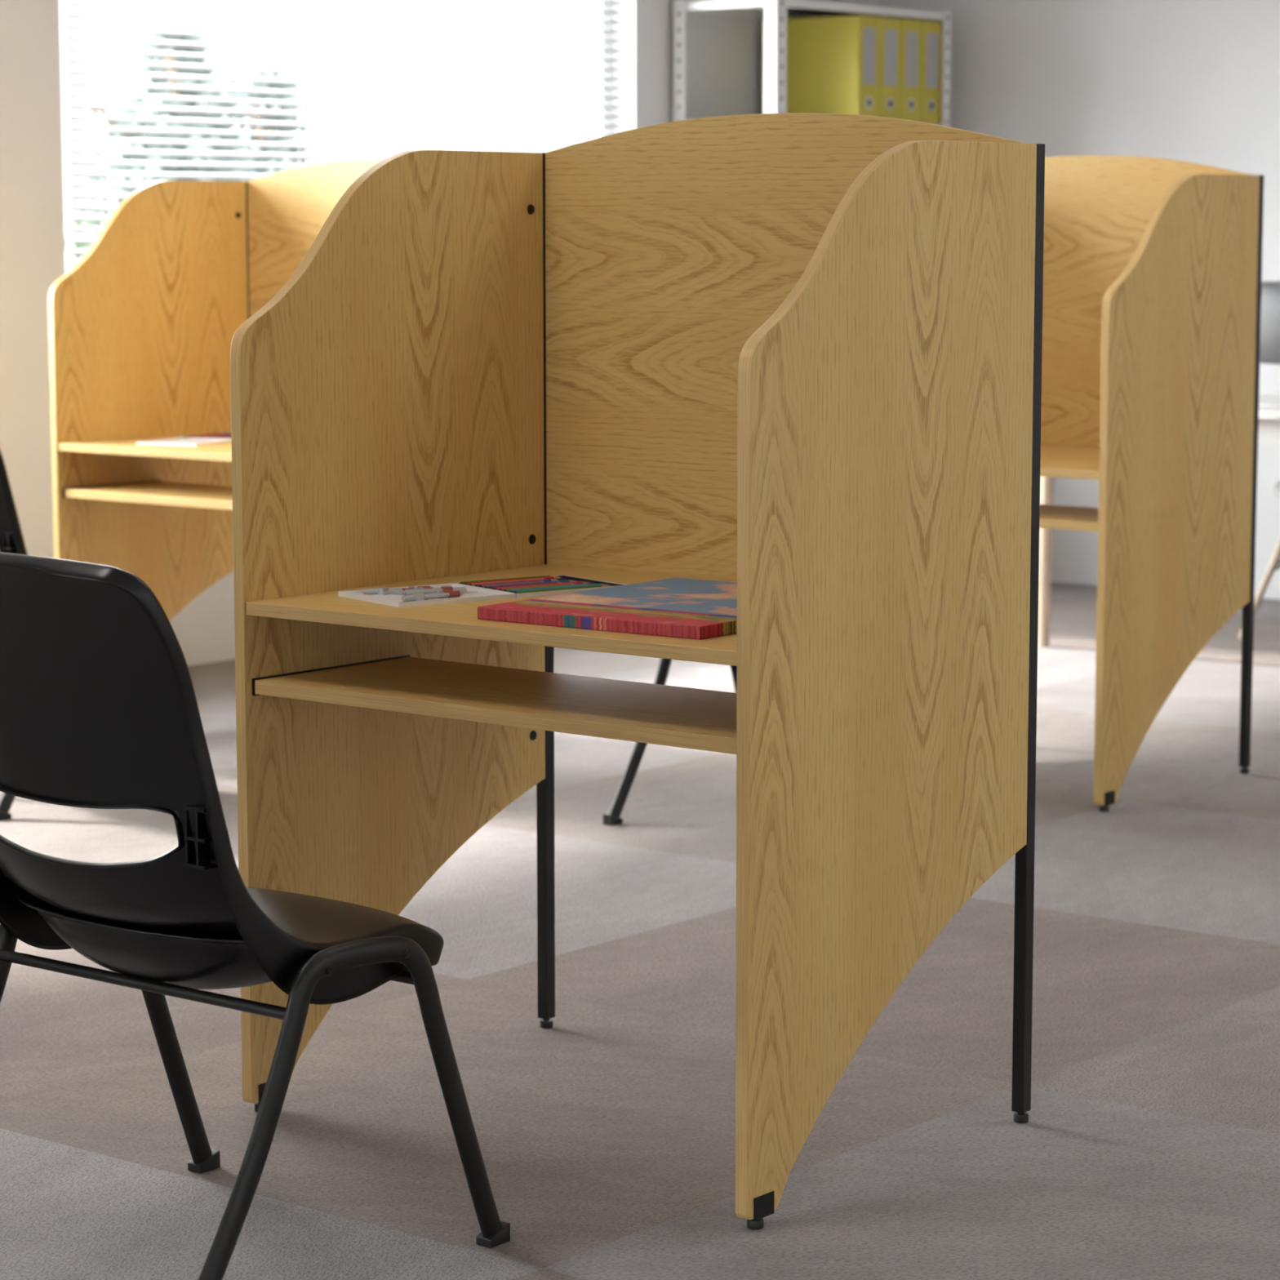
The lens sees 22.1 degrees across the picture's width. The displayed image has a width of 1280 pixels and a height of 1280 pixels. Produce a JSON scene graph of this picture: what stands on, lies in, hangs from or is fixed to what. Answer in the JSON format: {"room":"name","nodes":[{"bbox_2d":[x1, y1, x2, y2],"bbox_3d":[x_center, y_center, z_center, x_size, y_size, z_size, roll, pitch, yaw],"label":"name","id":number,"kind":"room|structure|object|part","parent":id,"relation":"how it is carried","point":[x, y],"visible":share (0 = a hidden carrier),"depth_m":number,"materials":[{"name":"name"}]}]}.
{"room":"library","nodes":[
{"label":"library","id":0,"kind":"room"},
{"bbox_2d":[0,0,877,666],"bbox_3d":[-3.051,-1.029,7.109,0.180,2.750,12.270,6,9,38],"label":"wall","id":1,"kind":"structure","parent":0,"point":[723,52],"depth_m":8.81,"materials":[{"name":"white paint"}]},
{"bbox_2d":[63,0,335,266],"bbox_3d":[-1.234,-1.582,9.278,0.045,1.398,1.033,6,9,38],"label":"blind","id":2,"kind":"object","parent":1,"relation":"attached to","point":[104,6],"visible":0.59,"depth_m":9.22,"materials":[{"name":"grey"}]},
{"bbox_3d":[-1.474,-1.535,8.978,0.030,1.360,0.002,6,9,38],"label":"ladder cord","id":3,"kind":"part","parent":2,"relation":"part of","materials":[{"name":"white fabric"}]},
{"bbox_3d":[-0.990,-1.611,9.578,0.030,1.360,0.002,6,9,38],"label":"ladder cord","id":4,"kind":"part","parent":2,"relation":"part of","materials":[{"name":"white fabric"}]},
{"bbox_2d":[366,0,623,159],"bbox_3d":[-0.438,-1.708,10.266,0.045,1.398,1.198,6,9,38],"label":"blind","id":5,"kind":"object","parent":1,"relation":"attached to","point":[374,137],"visible":0.46,"depth_m":10.22,"materials":[{"name":"grey"}]},
{"bbox_3d":[-0.716,-1.655,9.917,0.030,1.360,0.002,6,9,38],"label":"ladder cord","id":6,"kind":"part","parent":5,"relation":"part of","materials":[{"name":"white fabric"}]},
{"bbox_3d":[-0.155,-1.744,10.613,0.030,1.360,0.002,6,9,38],"label":"ladder cord","id":7,"kind":"part","parent":5,"relation":"part of","materials":[{"name":"white fabric"}]},
{"bbox_2d":[587,0,611,140],"bbox_3d":[-0.887,-1.638,9.825,0.060,1.430,2.467,6,9,38],"label":"blind","id":8,"kind":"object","parent":1,"relation":"in","point":[599,15],"depth_m":10.73,"materials":[{"name":"white"}]},
{"bbox_2d":[0,580,1279,1279],"bbox_3d":[0.192,0.700,4.716,8.323,0.080,12.470,6,9,38],"label":"floor","id":9,"kind":"structure","parent":0,"point":[1148,1148],"depth_m":4.86,"materials":[{"name":"beige carpet"}]},
{"bbox_2d":[0,450,27,820],"bbox_3d":[-1.403,-0.105,7.212,0.538,0.889,0.605,6,9,38],"label":"chair","id":10,"kind":"object","parent":9,"relation":"on","point":[11,539],"visible":0.12,"depth_m":6.93,"materials":[{"name":"black"}]},
{"bbox_3d":[-1.190,0.144,7.101,0.022,0.420,0.549,6,9,38],"label":"frame","id":11,"kind":"part","parent":10,"relation":"part of","materials":[{"name":"black"}]},
{"bbox_2d":[48,159,383,621],"bbox_3d":[-0.852,-0.442,7.806,0.895,1.407,0.666,6,9,38],"label":"study carrel","id":12,"kind":"object","parent":9,"relation":"on","point":[142,328],"visible":0.27,"depth_m":8.04,"materials":[{"name":"brown wood"}]},
{"bbox_2d":[57,431,231,462],"bbox_3d":[-0.856,-0.460,7.799,0.853,0.018,0.643,6,9,38],"label":"countertop","id":13,"kind":"structure","parent":12,"relation":"on","point":[128,446],"depth_m":7.68,"materials":[{"name":"brown wood"}]},
{"bbox_3d":[-1.200,-0.458,8.070,0.019,1.340,0.644,6,9,38],"label":"panel","id":14,"kind":"part","parent":12,"relation":"part of","materials":[{"name":"brown wood"}]},
{"bbox_2d":[63,480,232,510],"bbox_3d":[-0.951,-0.334,7.696,0.848,0.020,0.316,6,9,38],"label":"shelf","id":15,"kind":"object","parent":12,"relation":"attached to","point":[77,494],"depth_m":7.79,"materials":[{"name":"brown wood"}]},
{"bbox_2d":[136,432,231,446],"bbox_3d":[-1.040,-0.484,7.897,0.166,0.006,0.382,3,8,24],"label":"magazine","id":16,"kind":"object","parent":12,"relation":"on","point":[186,442],"visible":0.66,"depth_m":7.82,"materials":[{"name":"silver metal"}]},
{"bbox_3d":[-1.080,-0.473,7.811,0.166,0.006,0.190,3,8,24],"label":"lid","id":17,"kind":"part","parent":16,"relation":"part of","materials":[{"name":"white paper"}]},
{"bbox_2d":[183,432,219,437],"bbox_3d":[-1.068,-0.500,8.009,0.007,0.007,0.170,3,8,24],"label":"pencil","id":18,"kind":"object","parent":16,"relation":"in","point":[214,433],"visible":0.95,"depth_m":7.99,"materials":[{"name":"green"}]},
{"bbox_2d":[188,432,224,437],"bbox_3d":[-1.056,-0.500,8.002,0.007,0.007,0.168,3,8,24],"label":"pencil","id":19,"kind":"object","parent":16,"relation":"in","point":[220,433],"visible":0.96,"depth_m":7.99,"materials":[{"name":"red wood"}]},
{"bbox_2d":[193,433,222,437],"bbox_3d":[-1.050,-0.497,7.984,0.007,0.007,0.140,3,8,24],"label":"pencil","id":20,"kind":"object","parent":16,"relation":"in","point":[218,433],"visible":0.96,"depth_m":7.97,"materials":[{"name":"orange wood"}]},
{"bbox_2d":[198,433,228,437],"bbox_3d":[-1.037,-0.497,7.982,0.007,0.007,0.146,3,8,24],"label":"pencil","id":21,"kind":"object","parent":16,"relation":"in","point":[224,433],"visible":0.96,"depth_m":7.97,"materials":[{"name":"blue"}]},
{"bbox_3d":[-0.992,-0.491,8.328,0.019,1.341,0.022,6,9,38],"label":"post","id":22,"kind":"part","parent":12,"relation":"part of","materials":[{"name":"black metal"}]},
{"bbox_3d":[-0.650,-0.827,8.012,0.852,0.695,0.016,6,9,38],"label":"panel","id":23,"kind":"part","parent":12,"relation":"part of","materials":[{"name":"brown wood"}]},
{"bbox_2d":[0,551,510,1279],"bbox_3d":[-0.559,0.312,3.928,0.538,0.889,0.605,6,9,38],"label":"chair","id":24,"kind":"object","parent":9,"relation":"on","point":[99,707],"visible":1,"depth_m":3.74,"materials":[{"name":"black plastic"}]},
{"bbox_3d":[-0.743,0.521,4.133,0.022,0.420,0.549,6,9,38],"label":"frame","id":25,"kind":"part","parent":24,"relation":"part of","materials":[{"name":"black metal"}]},
{"bbox_3d":[-0.345,0.561,3.817,0.022,0.420,0.549,6,9,38],"label":"frame","id":26,"kind":"part","parent":24,"relation":"part of","materials":[{"name":"black metal"}]},
{"bbox_2d":[230,112,1044,1230],"bbox_3d":[-0.007,-0.024,4.522,0.895,1.407,0.666,6,9,38],"label":"study carrel","id":27,"kind":"object","parent":9,"relation":"on","point":[793,359],"visible":0.94,"depth_m":4.55,"materials":[{"name":"brown wood"}]},
{"bbox_3d":[-0.355,-0.041,4.786,0.019,1.340,0.644,6,9,38],"label":"panel","id":28,"kind":"part","parent":27,"relation":"part of","materials":[{"name":"brown wood"}]},
{"bbox_2d":[337,574,626,607],"bbox_3d":[-0.221,-0.070,4.640,0.382,0.006,0.166,-5,9,-35],"label":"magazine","id":29,"kind":"object","parent":27,"relation":"on","point":[483,593],"visible":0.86,"depth_m":4.59,"materials":[{"name":"white paper"}]},
{"bbox_2d":[363,586,440,595],"bbox_3d":[-0.326,-0.070,4.617,0.130,0.012,0.024,-2,7,-15],"label":"drafting compass","id":30,"kind":"object","parent":29,"relation":"in","point":[378,590],"visible":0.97,"depth_m":4.60,"materials":[{"name":"grey metal"}]},
{"bbox_3d":[-0.379,-0.069,4.603,0.020,0.008,0.008,-2,8,-15],"label":"handle","id":31,"kind":"part","parent":30,"relation":"part of","materials":[{"name":"silver metal"}]},
{"bbox_3d":[-0.323,-0.070,4.613,0.071,0.006,0.006,-1,7,-10],"label":"leg","id":32,"kind":"part","parent":30,"relation":"part of","materials":[{"name":"grey metal"}]},
{"bbox_2d":[381,586,466,595],"bbox_3d":[-0.303,-0.069,4.605,0.120,0.012,0.024,-3,8,-20],"label":"drafting compass","id":33,"kind":"object","parent":29,"relation":"in","point":[407,591],"visible":0.8,"depth_m":4.60,"materials":[{"name":"grey metal"}]},
{"bbox_3d":[-0.305,-0.068,4.599,0.064,0.006,0.006,-4,8,-25],"label":"leg","id":34,"kind":"part","parent":33,"relation":"part of","materials":[{"name":"grey metal"}]},
{"bbox_3d":[-0.256,-0.071,4.622,0.020,0.008,0.008,-3,8,-20],"label":"handle","id":35,"kind":"part","parent":33,"relation":"part of","materials":[{"name":"metal"}]},
{"bbox_3d":[-0.299,-0.063,4.586,0.190,0.006,0.166,-5,9,-35],"label":"lid","id":36,"kind":"part","parent":29,"relation":"part of","materials":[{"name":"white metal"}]},
{"bbox_2d":[401,589,477,600],"bbox_3d":[-0.281,-0.063,4.558,0.128,0.012,0.024,-7,10,-44],"label":"drafting compass","id":37,"kind":"object","parent":29,"relation":"in","point":[440,593],"visible":1,"depth_m":4.55,"materials":[{"name":"grey metal"}]},
{"bbox_3d":[-0.320,-0.058,4.520,0.020,0.008,0.008,-7,10,-44],"label":"handle","id":38,"kind":"part","parent":37,"relation":"part of","materials":[{"name":"grey metal"}]},
{"bbox_3d":[-0.276,-0.063,4.556,0.070,0.006,0.012,-7,10,-44],"label":"leg","id":39,"kind":"part","parent":37,"relation":"part of","materials":[{"name":"grey metal"}]},
{"bbox_2d":[469,577,545,586],"bbox_3d":[-0.185,-0.082,4.720,0.140,0.007,0.007,-5,9,-35],"label":"pencil","id":40,"kind":"object","parent":29,"relation":"in","point":[472,584],"visible":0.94,"depth_m":4.71,"materials":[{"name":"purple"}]},
{"bbox_2d":[459,575,559,584],"bbox_3d":[-0.188,-0.086,4.750,0.170,0.007,0.007,-5,9,-34],"label":"pencil","id":41,"kind":"object","parent":29,"relation":"in","point":[462,583],"visible":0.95,"depth_m":4.74,"materials":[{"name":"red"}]},
{"bbox_2d":[479,581,544,587],"bbox_3d":[-0.178,-0.079,4.693,0.120,0.007,0.007,-5,9,-34],"label":"pencil","id":42,"kind":"object","parent":29,"relation":"in","point":[482,586],"visible":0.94,"depth_m":4.68,"materials":[{"name":"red wood"}]},
{"bbox_2d":[464,576,562,585],"bbox_3d":[-0.181,-0.085,4.739,0.168,0.007,0.007,-5,9,-35],"label":"pencil","id":43,"kind":"object","parent":29,"relation":"in","point":[548,577],"visible":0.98,"depth_m":4.74,"materials":[{"name":"red"}]},
{"bbox_2d":[474,578,559,586],"bbox_3d":[-0.175,-0.081,4.711,0.146,0.007,0.007,-5,9,-34],"label":"pencil","id":44,"kind":"object","parent":29,"relation":"in","point":[545,580],"visible":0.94,"depth_m":4.71,"materials":[{"name":"blue"}]},
{"bbox_2d":[488,582,561,589],"bbox_3d":[-0.158,-0.077,4.675,0.132,0.007,0.007,-5,9,-35],"label":"pencil","id":45,"kind":"object","parent":29,"relation":"in","point":[491,588],"visible":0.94,"depth_m":4.67,"materials":[{"name":"red"}]},
{"bbox_2d":[484,579,576,588],"bbox_3d":[-0.154,-0.079,4.694,0.160,0.007,0.007,-5,9,-34],"label":"pencil","id":46,"kind":"object","parent":29,"relation":"in","point":[566,580],"visible":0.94,"depth_m":4.69,"materials":[{"name":"blue"}]},
{"bbox_2d":[498,582,575,591],"bbox_3d":[-0.141,-0.074,4.656,0.138,0.007,0.007,-5,9,-34],"label":"pencil","id":47,"kind":"object","parent":29,"relation":"in","point":[500,589],"visible":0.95,"depth_m":4.65,"materials":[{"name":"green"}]},
{"bbox_2d":[453,574,626,598],"bbox_3d":[-0.142,-0.077,4.695,0.190,0.006,0.166,-5,9,-35],"label":"tray","id":48,"kind":"object","parent":29,"relation":"on","point":[481,590],"depth_m":4.63,"materials":[{"name":"plastic"}]},
{"bbox_2d":[493,581,591,590],"bbox_3d":[-0.137,-0.077,4.674,0.166,0.007,0.007,-5,9,-34],"label":"pencil","id":49,"kind":"object","parent":29,"relation":"in","point":[576,582],"visible":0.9,"depth_m":4.67,"materials":[{"name":"red"}]},
{"bbox_2d":[503,583,586,591],"bbox_3d":[-0.128,-0.073,4.649,0.150,0.007,0.007,-5,9,-34],"label":"pencil","id":50,"kind":"object","parent":29,"relation":"in","point":[505,590],"visible":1,"depth_m":4.64,"materials":[{"name":"green wood"}]},
{"bbox_2d":[509,583,610,592],"bbox_3d":[-0.113,-0.073,4.643,0.170,0.007,0.007,-5,9,-35],"label":"pencil","id":51,"kind":"object","parent":29,"relation":"in","point":[510,591],"visible":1,"depth_m":4.64,"materials":[{"name":"blue"}]},
{"bbox_2d":[514,584,610,593],"bbox_3d":[-0.107,-0.071,4.631,0.164,0.007,0.007,-5,9,-34],"label":"pencil","id":52,"kind":"object","parent":29,"relation":"in","point":[597,585],"visible":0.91,"depth_m":4.62,"materials":[{"name":"green"}]},
{"bbox_2d":[245,564,737,666],"bbox_3d":[-0.012,-0.042,4.515,0.853,0.018,0.643,6,9,38],"label":"countertop","id":53,"kind":"structure","parent":27,"relation":"on","point":[460,620],"depth_m":4.37,"materials":[{"name":"brown wood"}]},
{"bbox_2d":[254,657,736,754],"bbox_3d":[-0.106,0.083,4.412,0.848,0.020,0.316,6,9,38],"label":"shelf","id":54,"kind":"object","parent":27,"relation":"attached to","point":[694,718],"depth_m":4.41,"materials":[{"name":"brown wood"}]},
{"bbox_3d":[-0.147,-0.073,5.044,0.019,1.341,0.022,6,9,38],"label":"post","id":55,"kind":"part","parent":27,"relation":"part of","materials":[{"name":"black metal"}]},
{"bbox_2d":[477,577,737,639],"bbox_3d":[0.063,-0.045,4.395,0.362,0.017,0.445,5,9,36],"label":"book","id":56,"kind":"object","parent":27,"relation":"on","point":[673,607],"visible":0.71,"depth_m":4.30,"materials":[{"name":"multicoloured paper"}]},
{"bbox_3d":[0.194,-0.409,4.728,0.852,0.695,0.016,6,9,38],"label":"panel","id":57,"kind":"part","parent":27,"relation":"part of","materials":[{"name":"brown wood"}]},
{"bbox_3d":[0.326,0.028,4.246,0.019,1.340,0.644,6,9,38],"label":"panel","id":58,"kind":"part","parent":27,"relation":"part of","materials":[{"name":"brown wood"}]},
{"bbox_3d":[0.534,-0.005,4.504,0.019,1.341,0.022,6,9,38],"label":"post","id":59,"kind":"part","parent":27,"relation":"part of","materials":[{"name":"black metal"}]},
{"bbox_2d":[603,657,737,826],"bbox_3d":[0.292,-0.058,6.835,0.538,0.889,0.605,6,9,38],"label":"chair","id":60,"kind":"object","parent":9,"relation":"on","point":[613,818],"visible":0.02,"depth_m":6.89,"materials":[{"name":"black metal"}]},
{"bbox_2d":[672,0,951,127],"bbox_3d":[0.593,-1.159,11.160,0.428,1.980,1.020,6,9,38],"label":"storage rack","id":61,"kind":"object","parent":9,"relation":"on","point":[775,13],"visible":0.18,"depth_m":10.77,"materials":[{"name":"white metal"}]},
{"bbox_3d":[0.145,-1.125,10.902,0.052,1.980,0.052,6,9,38],"label":"post","id":62,"kind":"part","parent":61,"relation":"part of","materials":[{"name":"white metal"}]},
{"bbox_3d":[0.438,-1.096,10.669,0.052,1.980,0.052,6,9,38],"label":"post","id":63,"kind":"part","parent":61,"relation":"part of","materials":[{"name":"white metal"}]},
{"bbox_2d":[685,0,942,21],"bbox_3d":[0.593,-2.121,11.038,0.419,0.031,1.011,6,9,38],"label":"shelf","id":64,"kind":"object","parent":61,"relation":"attached to","point":[747,8],"depth_m":10.91,"materials":[{"name":"white metal"}]},
{"bbox_2d":[761,14,879,116],"bbox_3d":[0.612,-1.931,11.085,0.404,0.347,0.124,6,9,38],"label":"ring binder","id":65,"kind":"object","parent":61,"relation":"on","point":[833,62],"visible":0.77,"depth_m":10.99,"materials":[{"name":"yellow cardboard"}]},
{"bbox_2d":[879,17,901,119],"bbox_3d":[0.691,-1.943,11.182,0.404,0.347,0.124,6,9,38],"label":"ring binder","id":66,"kind":"object","parent":61,"relation":"on","point":[890,28],"visible":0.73,"depth_m":11.05,"materials":[{"name":"yellow cardboard"}]},
{"bbox_2d":[900,18,921,121],"bbox_3d":[0.769,-1.956,11.280,0.404,0.347,0.124,6,9,38],"label":"ring binder","id":67,"kind":"object","parent":61,"relation":"on","point":[911,29],"visible":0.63,"depth_m":11.15,"materials":[{"name":"yellow cardboard"}]},
{"bbox_2d":[920,20,942,124],"bbox_3d":[0.848,-1.968,11.378,0.404,0.347,0.124,6,9,38],"label":"ring binder","id":68,"kind":"object","parent":61,"relation":"on","point":[931,31],"visible":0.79,"depth_m":11.25,"materials":[{"name":"yellow cardboard"}]},
{"bbox_3d":[1.042,-1.192,11.419,0.052,1.980,0.052,6,9,38],"label":"post","id":69,"kind":"part","parent":61,"relation":"part of","materials":[{"name":"white metal"}]},
{"bbox_2d":[1039,155,1264,812],"bbox_3d":[0.843,-0.395,7.430,0.895,1.407,0.666,6,9,38],"label":"study carrel","id":70,"kind":"object","parent":9,"relation":"on","point":[1153,266],"visible":0.42,"depth_m":7.19,"materials":[{"name":"brown wood"}]},
{"bbox_2d":[1039,504,1098,532],"bbox_3d":[0.744,-0.287,7.319,0.848,0.020,0.316,6,9,38],"label":"shelf","id":71,"kind":"object","parent":70,"relation":"attached to","point":[1051,517],"depth_m":7.05,"materials":[{"name":"brown wood"}]},
{"bbox_2d":[1040,444,1099,479],"bbox_3d":[0.839,-0.413,7.422,0.853,0.018,0.643,6,9,38],"label":"countertop","id":72,"kind":"structure","parent":70,"relation":"on","point":[1056,461],"depth_m":7.16,"materials":[{"name":"brown wood"}]},
{"bbox_3d":[1.045,-0.780,7.635,0.852,0.695,0.016,6,9,38],"label":"panel","id":73,"kind":"part","parent":70,"relation":"part of","materials":[{"name":"brown wood"}]},
{"bbox_3d":[1.385,-0.376,7.411,0.019,1.341,0.022,6,9,38],"label":"post","id":74,"kind":"part","parent":70,"relation":"part of","materials":[{"name":"black metal"}]},
{"bbox_2d":[1037,395,1279,646],"bbox_3d":[1.988,-0.317,9.495,1.600,0.730,0.720,6,9,38],"label":"desk","id":75,"kind":"object","parent":9,"relation":"on","point":[1268,424],"visible":0.19,"depth_m":9.70,"materials":[{"name":"white laminate"}]},
{"bbox_3d":[1.207,-0.331,9.708,0.042,0.705,0.042,6,9,38],"label":"leg","id":76,"kind":"part","parent":75,"relation":"part of","materials":[{"name":"brown wood"}]},
{"bbox_2d":[1258,281,1279,406],"bbox_3d":[2.022,-0.845,9.342,0.586,0.356,0.190,4,8,30],"label":"computer monitor","id":77,"kind":"object","parent":75,"relation":"on","point":[1269,353],"visible":0.56,"depth_m":9.43,"materials":[{"name":"silver metal"}]},
{"bbox_2d":[1237,481,1279,639],"bbox_3d":[2.211,-0.405,9.911,0.566,0.805,0.586,6,9,38],"label":"chair","id":78,"kind":"object","parent":9,"relation":"on","point":[1273,565],"visible":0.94,"depth_m":9.89,"materials":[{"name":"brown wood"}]},
{"bbox_3d":[1.910,-0.208,9.897,0.202,0.419,0.029,-2,7,-12],"label":"leg","id":79,"kind":"part","parent":78,"relation":"part of","materials":[{"name":"beige wood"}]},
{"bbox_2d":[877,0,1279,599],"bbox_3d":[4.057,-1.319,9.357,8.453,2.750,0.150,6,9,38],"label":"wall","id":80,"kind":"structure","parent":0,"point":[1192,81],"depth_m":11.12,"materials":[{"name":"white paint"}]},
{"label":"outside","id":81,"kind":"structure","parent":0,"visible":0},
{"bbox_3d":[-10.609,-0.749,19.001,26.277,0.100,50.000,6,9,38],"label":"ground","id":82,"kind":"structure","parent":81,"visible":0},
{"bbox_2d":[64,210,100,273],"bbox_3d":[-2.564,-1.050,14.157,1.138,1.718,1.162,6,9,38],"label":"shrub","id":83,"kind":"object","parent":82,"relation":"on","point":[77,246],"visible":0.02,"depth_m":14.08,"materials":[{"name":"green plant"}]},
{"bbox_2d":[82,25,246,238],"bbox_3d":[-2.308,-1.813,16.647,1.085,2.607,1.150,6,9,38],"label":"tree","id":84,"kind":"object","parent":82,"relation":"on","point":[151,37],"visible":0.18,"depth_m":16.34,"materials":[{"name":"green plant"}]},
{"bbox_2d":[219,65,312,181],"bbox_3d":[-2.037,-1.859,17.618,0.925,2.454,0.978,6,9,38],"label":"tree","id":85,"kind":"object","parent":82,"relation":"on","point":[255,75],"visible":0.09,"depth_m":17.41,"materials":[{"name":"green plant"}]}
]}

